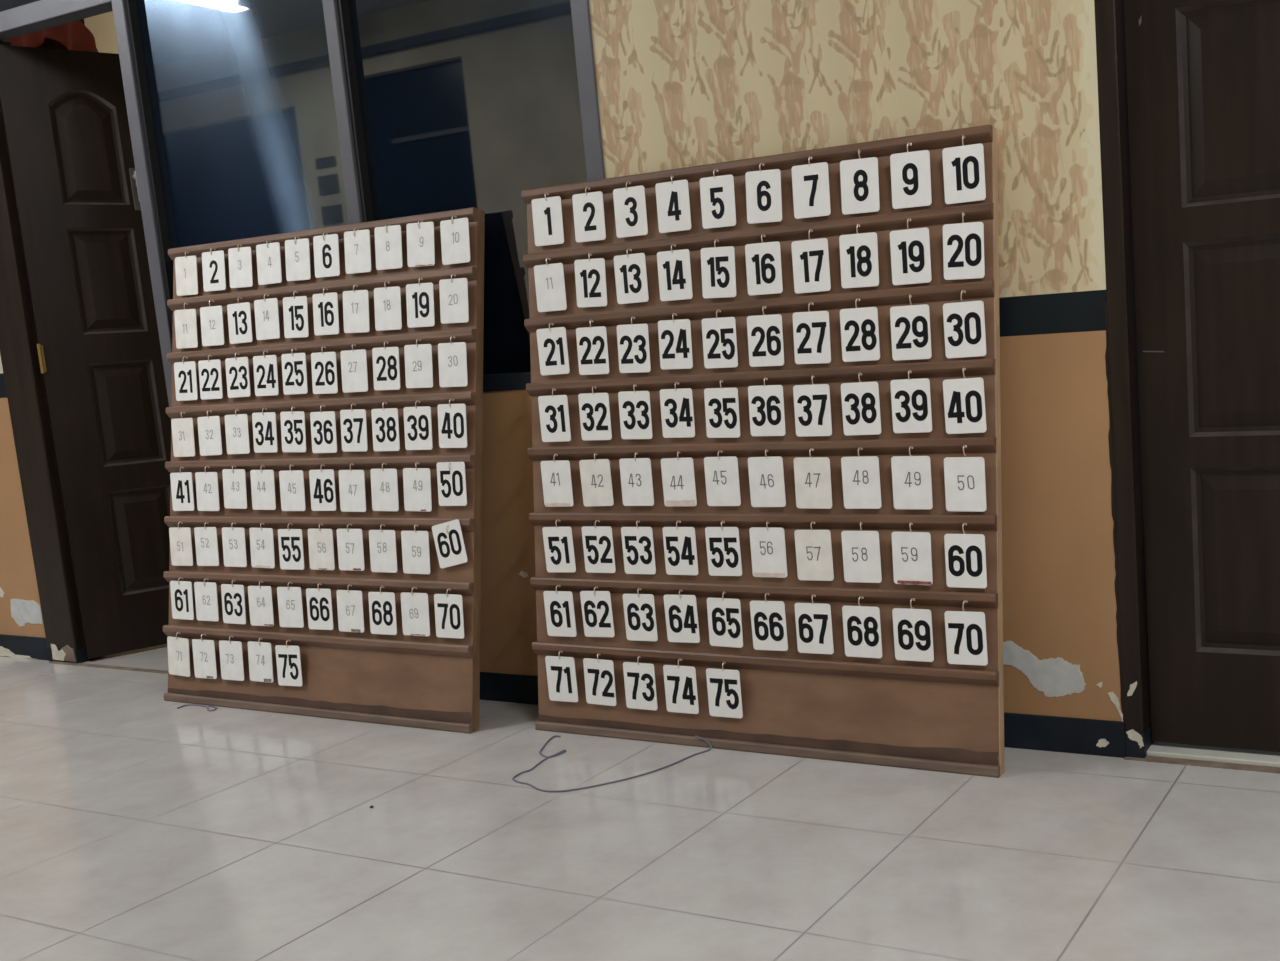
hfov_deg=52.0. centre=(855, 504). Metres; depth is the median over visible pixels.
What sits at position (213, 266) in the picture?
number card
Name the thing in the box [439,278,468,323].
number card
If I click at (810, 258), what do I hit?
number card
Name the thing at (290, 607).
number card
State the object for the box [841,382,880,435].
number card
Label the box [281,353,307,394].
number card
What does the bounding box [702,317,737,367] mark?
number card
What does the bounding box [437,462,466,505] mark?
number card
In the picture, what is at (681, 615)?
number card
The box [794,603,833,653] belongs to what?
number card
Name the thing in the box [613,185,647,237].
number card
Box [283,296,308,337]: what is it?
number card
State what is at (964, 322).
number card
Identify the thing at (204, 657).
number card
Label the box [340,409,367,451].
number card
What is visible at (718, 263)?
number card
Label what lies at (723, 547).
number card
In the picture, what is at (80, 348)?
door
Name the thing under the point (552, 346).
number card
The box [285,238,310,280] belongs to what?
number card
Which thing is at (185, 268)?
number card
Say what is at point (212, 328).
number card
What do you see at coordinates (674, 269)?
number card
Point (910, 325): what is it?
number card
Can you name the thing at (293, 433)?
number card
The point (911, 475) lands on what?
number card
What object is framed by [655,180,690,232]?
number card
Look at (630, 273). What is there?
number card
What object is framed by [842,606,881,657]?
number card
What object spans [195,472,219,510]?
number card
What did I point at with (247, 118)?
window
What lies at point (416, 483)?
number card
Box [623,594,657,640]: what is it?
number card
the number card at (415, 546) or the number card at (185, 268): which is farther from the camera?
the number card at (185, 268)
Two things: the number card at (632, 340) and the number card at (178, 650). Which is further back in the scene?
the number card at (178, 650)
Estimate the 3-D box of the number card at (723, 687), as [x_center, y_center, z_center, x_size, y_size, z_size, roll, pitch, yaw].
[-0.300,0.431,2.922,0.090,0.113,0.004,0,9,27]
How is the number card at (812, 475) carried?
on the board at (938, 715)
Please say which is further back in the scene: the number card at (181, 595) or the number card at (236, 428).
the number card at (181, 595)
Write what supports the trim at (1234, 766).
attached to the wall at (681, 83)
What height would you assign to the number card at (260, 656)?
0.110 m
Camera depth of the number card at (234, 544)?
3.58 m
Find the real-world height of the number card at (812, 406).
0.113 m
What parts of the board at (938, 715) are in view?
rail, rail, rail, rail, rail, rail, rail, rail, foot rail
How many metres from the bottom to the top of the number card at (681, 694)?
0.113 m
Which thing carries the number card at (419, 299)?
on the board at (432, 682)
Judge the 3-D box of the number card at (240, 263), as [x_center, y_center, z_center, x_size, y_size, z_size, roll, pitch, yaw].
[-1.723,-0.663,3.588,0.096,0.112,0.010,0,9,27]
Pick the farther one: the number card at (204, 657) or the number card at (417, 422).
the number card at (204, 657)
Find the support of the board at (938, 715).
on the floor
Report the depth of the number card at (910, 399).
2.69 m
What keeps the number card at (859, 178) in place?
attached to the board at (938, 715)
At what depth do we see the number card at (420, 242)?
3.28 m
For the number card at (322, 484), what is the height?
0.111 m
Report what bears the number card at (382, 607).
on the board at (432, 682)
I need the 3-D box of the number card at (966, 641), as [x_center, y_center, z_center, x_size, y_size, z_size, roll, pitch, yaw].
[0.228,0.277,2.649,0.091,0.113,0.004,0,9,27]
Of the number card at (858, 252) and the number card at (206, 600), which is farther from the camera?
the number card at (206, 600)
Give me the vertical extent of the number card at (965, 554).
0.112 m
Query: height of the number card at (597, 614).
0.112 m
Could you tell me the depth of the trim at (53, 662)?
4.19 m
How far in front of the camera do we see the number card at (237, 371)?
3.58 m
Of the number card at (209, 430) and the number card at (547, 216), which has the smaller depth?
the number card at (547, 216)
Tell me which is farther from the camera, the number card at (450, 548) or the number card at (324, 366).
the number card at (324, 366)
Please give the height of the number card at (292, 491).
0.111 m
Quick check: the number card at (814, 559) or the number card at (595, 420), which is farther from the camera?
the number card at (595, 420)
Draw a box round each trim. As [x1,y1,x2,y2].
[49,661,167,673]
[1124,756,1279,773]
[1147,742,1279,766]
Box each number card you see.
[167,636,189,676]
[169,527,192,565]
[170,472,194,510]
[170,581,193,619]
[171,418,194,456]
[174,309,197,348]
[174,361,197,400]
[175,256,197,295]
[192,639,216,678]
[194,527,218,565]
[194,582,218,620]
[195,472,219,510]
[197,416,221,455]
[198,359,222,399]
[200,306,224,345]
[202,250,225,291]
[219,640,243,680]
[221,584,245,623]
[222,469,246,508]
[222,527,246,566]
[224,414,249,453]
[225,357,250,397]
[227,302,252,343]
[228,247,252,287]
[248,586,273,625]
[248,641,272,682]
[249,528,274,567]
[250,470,275,509]
[252,412,277,452]
[253,355,278,395]
[254,298,279,339]
[256,242,281,284]
[275,645,302,685]
[277,587,303,627]
[278,529,304,569]
[279,470,305,510]
[280,411,305,451]
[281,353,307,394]
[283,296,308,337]
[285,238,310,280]
[306,588,333,629]
[308,529,334,569]
[309,469,335,510]
[310,411,336,452]
[311,352,337,393]
[312,292,338,334]
[313,234,339,277]
[336,590,363,632]
[337,529,364,570]
[339,470,365,511]
[340,349,367,392]
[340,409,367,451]
[343,290,369,332]
[344,229,370,273]
[368,592,396,634]
[369,530,397,572]
[370,469,398,510]
[371,408,399,450]
[372,347,399,389]
[374,225,402,269]
[374,286,401,330]
[401,531,430,573]
[401,592,429,635]
[403,406,432,449]
[403,468,431,511]
[404,344,432,387]
[406,222,434,266]
[406,283,434,327]
[432,519,467,567]
[434,594,463,638]
[437,404,466,447]
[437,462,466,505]
[438,342,467,386]
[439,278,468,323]
[440,218,470,264]
[531,196,563,245]
[534,263,566,311]
[536,327,569,374]
[538,395,570,441]
[540,460,573,506]
[542,527,575,571]
[543,591,576,636]
[545,656,577,701]
[572,191,605,241]
[574,258,606,307]
[576,326,609,374]
[578,393,611,439]
[579,459,613,506]
[580,591,614,636]
[582,526,615,572]
[583,658,616,705]
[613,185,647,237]
[614,253,648,303]
[616,324,650,372]
[618,391,652,438]
[619,458,653,505]
[621,527,655,573]
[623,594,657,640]
[623,662,657,709]
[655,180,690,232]
[657,249,692,300]
[658,319,692,368]
[660,388,694,437]
[661,458,696,506]
[662,527,698,574]
[663,665,698,713]
[664,595,699,642]
[700,175,735,228]
[701,246,735,297]
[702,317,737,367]
[704,388,739,437]
[704,456,740,505]
[705,527,741,575]
[706,668,742,717]
[707,598,742,647]
[745,169,781,223]
[745,241,782,294]
[747,314,783,366]
[748,385,785,435]
[748,456,785,506]
[749,527,787,577]
[750,601,787,650]
[791,162,830,218]
[791,238,830,293]
[793,311,830,363]
[793,384,831,436]
[794,457,831,508]
[794,530,833,580]
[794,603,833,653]
[839,232,878,287]
[840,157,879,214]
[840,307,879,361]
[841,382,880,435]
[841,456,881,508]
[841,531,881,582]
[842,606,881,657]
[890,150,931,208]
[890,227,931,284]
[890,304,931,360]
[890,378,931,432]
[891,456,932,508]
[892,531,932,584]
[892,608,933,661]
[942,143,985,203]
[943,222,984,279]
[943,301,986,357]
[943,377,986,433]
[944,457,986,511]
[944,534,986,587]
[944,611,987,665]
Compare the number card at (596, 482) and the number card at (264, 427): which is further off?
the number card at (264, 427)
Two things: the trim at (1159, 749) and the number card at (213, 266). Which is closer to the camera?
the trim at (1159, 749)
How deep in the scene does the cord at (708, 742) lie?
2.84 m
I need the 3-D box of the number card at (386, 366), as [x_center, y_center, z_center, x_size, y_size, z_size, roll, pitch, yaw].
[-1.220,-0.352,3.329,0.095,0.112,0.010,0,9,27]
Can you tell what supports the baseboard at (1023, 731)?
attached to the wall at (681, 83)
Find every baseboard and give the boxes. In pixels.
[0,634,47,659]
[480,672,1125,757]
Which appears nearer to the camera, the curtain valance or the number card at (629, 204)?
the number card at (629, 204)
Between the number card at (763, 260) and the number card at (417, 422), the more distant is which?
the number card at (417, 422)
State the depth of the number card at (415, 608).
3.27 m
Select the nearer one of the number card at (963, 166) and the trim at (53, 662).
the number card at (963, 166)
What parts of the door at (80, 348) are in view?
transom pane, lock plate, handle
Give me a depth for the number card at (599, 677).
3.08 m
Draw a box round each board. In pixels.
[163,207,484,733]
[521,124,1004,777]
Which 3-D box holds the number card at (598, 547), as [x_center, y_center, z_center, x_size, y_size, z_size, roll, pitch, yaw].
[-0.616,0.109,3.069,0.090,0.113,0.004,0,9,27]
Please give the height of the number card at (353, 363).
0.110 m
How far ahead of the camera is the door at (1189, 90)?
2.56 m
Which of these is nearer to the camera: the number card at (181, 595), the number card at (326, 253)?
the number card at (326, 253)
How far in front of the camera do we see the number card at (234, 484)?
3.58 m
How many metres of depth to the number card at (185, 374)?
3.69 m
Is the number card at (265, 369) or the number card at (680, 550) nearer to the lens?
the number card at (680, 550)
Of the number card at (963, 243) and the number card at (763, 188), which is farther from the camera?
the number card at (763, 188)
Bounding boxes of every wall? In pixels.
[0,0,1123,747]
[84,11,118,53]
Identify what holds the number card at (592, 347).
on the board at (938, 715)
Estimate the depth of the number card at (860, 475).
2.75 m
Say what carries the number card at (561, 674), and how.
attached to the board at (938, 715)
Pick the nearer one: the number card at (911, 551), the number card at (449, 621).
the number card at (911, 551)
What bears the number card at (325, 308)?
on the board at (432, 682)
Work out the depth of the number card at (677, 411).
2.95 m
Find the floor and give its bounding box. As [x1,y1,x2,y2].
[0,644,1279,960]
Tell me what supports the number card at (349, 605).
on the board at (432, 682)
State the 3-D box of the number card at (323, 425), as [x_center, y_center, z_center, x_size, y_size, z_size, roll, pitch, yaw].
[-1.425,-0.193,3.430,0.094,0.110,0.010,0,9,27]
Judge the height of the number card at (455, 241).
0.110 m
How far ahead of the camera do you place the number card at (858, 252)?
2.73 m
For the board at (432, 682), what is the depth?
3.40 m
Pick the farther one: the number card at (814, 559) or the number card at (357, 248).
the number card at (357, 248)
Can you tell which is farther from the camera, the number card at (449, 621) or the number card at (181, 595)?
the number card at (181, 595)
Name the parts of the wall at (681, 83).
floral panel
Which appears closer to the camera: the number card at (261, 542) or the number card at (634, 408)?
the number card at (634, 408)
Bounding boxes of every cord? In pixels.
[177,704,216,710]
[512,735,711,791]
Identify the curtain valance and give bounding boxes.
[4,20,97,51]
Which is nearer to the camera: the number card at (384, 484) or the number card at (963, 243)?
the number card at (963, 243)
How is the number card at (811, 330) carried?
on the board at (938, 715)
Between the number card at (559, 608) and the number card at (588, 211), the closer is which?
the number card at (588, 211)
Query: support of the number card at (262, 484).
attached to the board at (432, 682)
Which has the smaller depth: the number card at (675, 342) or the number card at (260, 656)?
the number card at (675, 342)
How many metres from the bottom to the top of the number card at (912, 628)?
0.113 m
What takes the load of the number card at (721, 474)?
on the board at (938, 715)
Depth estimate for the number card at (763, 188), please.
2.83 m
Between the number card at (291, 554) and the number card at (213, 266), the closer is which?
the number card at (291, 554)
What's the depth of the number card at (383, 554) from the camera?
3.32 m
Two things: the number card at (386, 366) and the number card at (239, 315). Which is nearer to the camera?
the number card at (386, 366)
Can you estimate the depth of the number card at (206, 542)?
3.63 m
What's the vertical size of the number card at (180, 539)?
0.111 m
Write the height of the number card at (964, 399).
0.112 m
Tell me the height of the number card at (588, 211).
0.112 m
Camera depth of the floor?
2.40 m
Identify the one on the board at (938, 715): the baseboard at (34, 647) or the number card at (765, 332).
the number card at (765, 332)
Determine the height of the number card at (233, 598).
0.110 m
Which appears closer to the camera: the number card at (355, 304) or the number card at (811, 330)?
the number card at (811, 330)
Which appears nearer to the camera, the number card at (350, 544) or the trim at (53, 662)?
the number card at (350, 544)
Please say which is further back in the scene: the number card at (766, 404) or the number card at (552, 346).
the number card at (552, 346)
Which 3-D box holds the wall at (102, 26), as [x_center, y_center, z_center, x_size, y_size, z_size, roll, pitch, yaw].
[-3.124,-1.350,6.871,4.400,3.080,0.060,0,9,27]
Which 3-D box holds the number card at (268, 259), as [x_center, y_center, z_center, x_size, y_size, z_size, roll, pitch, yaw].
[-1.619,-0.664,3.536,0.094,0.110,0.010,0,9,27]
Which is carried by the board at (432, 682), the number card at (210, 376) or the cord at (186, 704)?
the number card at (210, 376)
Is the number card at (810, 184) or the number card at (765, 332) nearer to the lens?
the number card at (810, 184)
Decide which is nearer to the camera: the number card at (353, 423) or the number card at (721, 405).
the number card at (721, 405)
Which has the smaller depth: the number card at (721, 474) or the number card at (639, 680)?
the number card at (721, 474)
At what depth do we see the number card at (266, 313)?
3.54 m
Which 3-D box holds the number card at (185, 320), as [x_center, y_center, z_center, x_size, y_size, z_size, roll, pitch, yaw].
[-1.929,-0.505,3.690,0.095,0.112,0.010,0,9,27]
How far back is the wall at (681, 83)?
2.72 m
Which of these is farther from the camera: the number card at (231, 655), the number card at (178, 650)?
the number card at (178, 650)
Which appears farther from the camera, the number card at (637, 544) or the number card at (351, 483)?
the number card at (351, 483)
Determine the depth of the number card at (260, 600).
3.53 m
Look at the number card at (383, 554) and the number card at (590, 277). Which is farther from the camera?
the number card at (383, 554)
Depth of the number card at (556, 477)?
3.12 m
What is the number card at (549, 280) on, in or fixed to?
on the board at (938, 715)
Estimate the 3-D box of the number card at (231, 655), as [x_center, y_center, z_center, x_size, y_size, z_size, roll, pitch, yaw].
[-1.745,0.437,3.583,0.095,0.111,0.010,0,9,27]
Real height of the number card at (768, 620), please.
0.112 m
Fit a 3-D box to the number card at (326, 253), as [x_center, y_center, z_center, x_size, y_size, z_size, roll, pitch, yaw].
[-1.419,-0.665,3.434,0.095,0.111,0.010,0,9,27]
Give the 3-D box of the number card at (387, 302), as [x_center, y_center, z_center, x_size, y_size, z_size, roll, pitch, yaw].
[-1.216,-0.508,3.330,0.095,0.112,0.010,0,9,27]
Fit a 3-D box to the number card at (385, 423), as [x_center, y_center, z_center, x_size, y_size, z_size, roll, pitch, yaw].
[-1.221,-0.193,3.328,0.094,0.111,0.010,0,9,27]
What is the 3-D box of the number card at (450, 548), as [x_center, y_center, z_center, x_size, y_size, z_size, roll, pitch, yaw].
[-1.022,0.100,3.222,0.112,0.124,0.011,0,9,25]
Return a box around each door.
[0,0,170,662]
[1094,0,1279,757]
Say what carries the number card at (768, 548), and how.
on the board at (938, 715)
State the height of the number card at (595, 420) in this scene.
0.112 m
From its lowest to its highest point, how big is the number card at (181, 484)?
0.112 m
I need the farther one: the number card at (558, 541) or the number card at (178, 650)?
the number card at (178, 650)
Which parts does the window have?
post, pane, pane, rail, post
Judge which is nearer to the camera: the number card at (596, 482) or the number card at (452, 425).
the number card at (596, 482)
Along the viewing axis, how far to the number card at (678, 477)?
2.96 m
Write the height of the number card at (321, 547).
0.110 m
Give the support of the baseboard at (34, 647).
attached to the wall at (681, 83)
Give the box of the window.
[111,0,604,406]
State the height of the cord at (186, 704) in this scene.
0.004 m
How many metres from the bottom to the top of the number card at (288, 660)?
0.113 m
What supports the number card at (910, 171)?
attached to the board at (938, 715)
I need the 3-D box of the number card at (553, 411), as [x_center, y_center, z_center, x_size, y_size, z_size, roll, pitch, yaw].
[-0.733,-0.208,3.115,0.090,0.112,0.003,0,8,27]
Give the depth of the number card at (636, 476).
3.01 m
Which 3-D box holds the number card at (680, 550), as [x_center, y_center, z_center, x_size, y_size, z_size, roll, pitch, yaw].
[-0.406,0.108,2.963,0.090,0.113,0.004,0,9,27]
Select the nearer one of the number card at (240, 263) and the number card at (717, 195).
the number card at (717, 195)
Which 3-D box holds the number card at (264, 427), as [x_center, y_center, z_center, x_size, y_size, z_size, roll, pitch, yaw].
[-1.630,-0.198,3.534,0.094,0.111,0.010,0,9,27]
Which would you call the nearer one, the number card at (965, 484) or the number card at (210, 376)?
the number card at (965, 484)
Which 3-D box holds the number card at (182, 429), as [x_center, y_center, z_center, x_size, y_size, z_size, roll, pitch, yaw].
[-1.936,-0.192,3.689,0.094,0.111,0.010,0,9,27]
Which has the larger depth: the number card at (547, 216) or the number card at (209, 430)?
the number card at (209, 430)
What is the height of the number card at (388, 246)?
0.112 m
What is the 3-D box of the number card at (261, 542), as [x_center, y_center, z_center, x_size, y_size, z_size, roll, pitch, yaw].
[-1.637,0.120,3.533,0.094,0.111,0.011,0,9,27]
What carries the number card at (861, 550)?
on the board at (938, 715)
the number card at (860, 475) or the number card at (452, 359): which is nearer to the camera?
the number card at (860, 475)
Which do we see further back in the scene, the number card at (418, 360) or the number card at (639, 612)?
the number card at (418, 360)
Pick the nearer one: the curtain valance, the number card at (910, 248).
the number card at (910, 248)
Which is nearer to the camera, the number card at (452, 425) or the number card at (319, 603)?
the number card at (452, 425)
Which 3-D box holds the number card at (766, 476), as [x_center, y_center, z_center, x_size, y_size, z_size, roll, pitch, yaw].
[-0.198,-0.050,2.852,0.090,0.112,0.003,0,8,27]
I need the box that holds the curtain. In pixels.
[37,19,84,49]
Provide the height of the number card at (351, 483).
0.111 m
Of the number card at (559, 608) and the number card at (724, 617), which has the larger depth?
the number card at (559, 608)
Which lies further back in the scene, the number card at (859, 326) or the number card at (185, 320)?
the number card at (185, 320)
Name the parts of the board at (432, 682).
rail, rail, foot rail, rail, rail, rail, rail, rail, rail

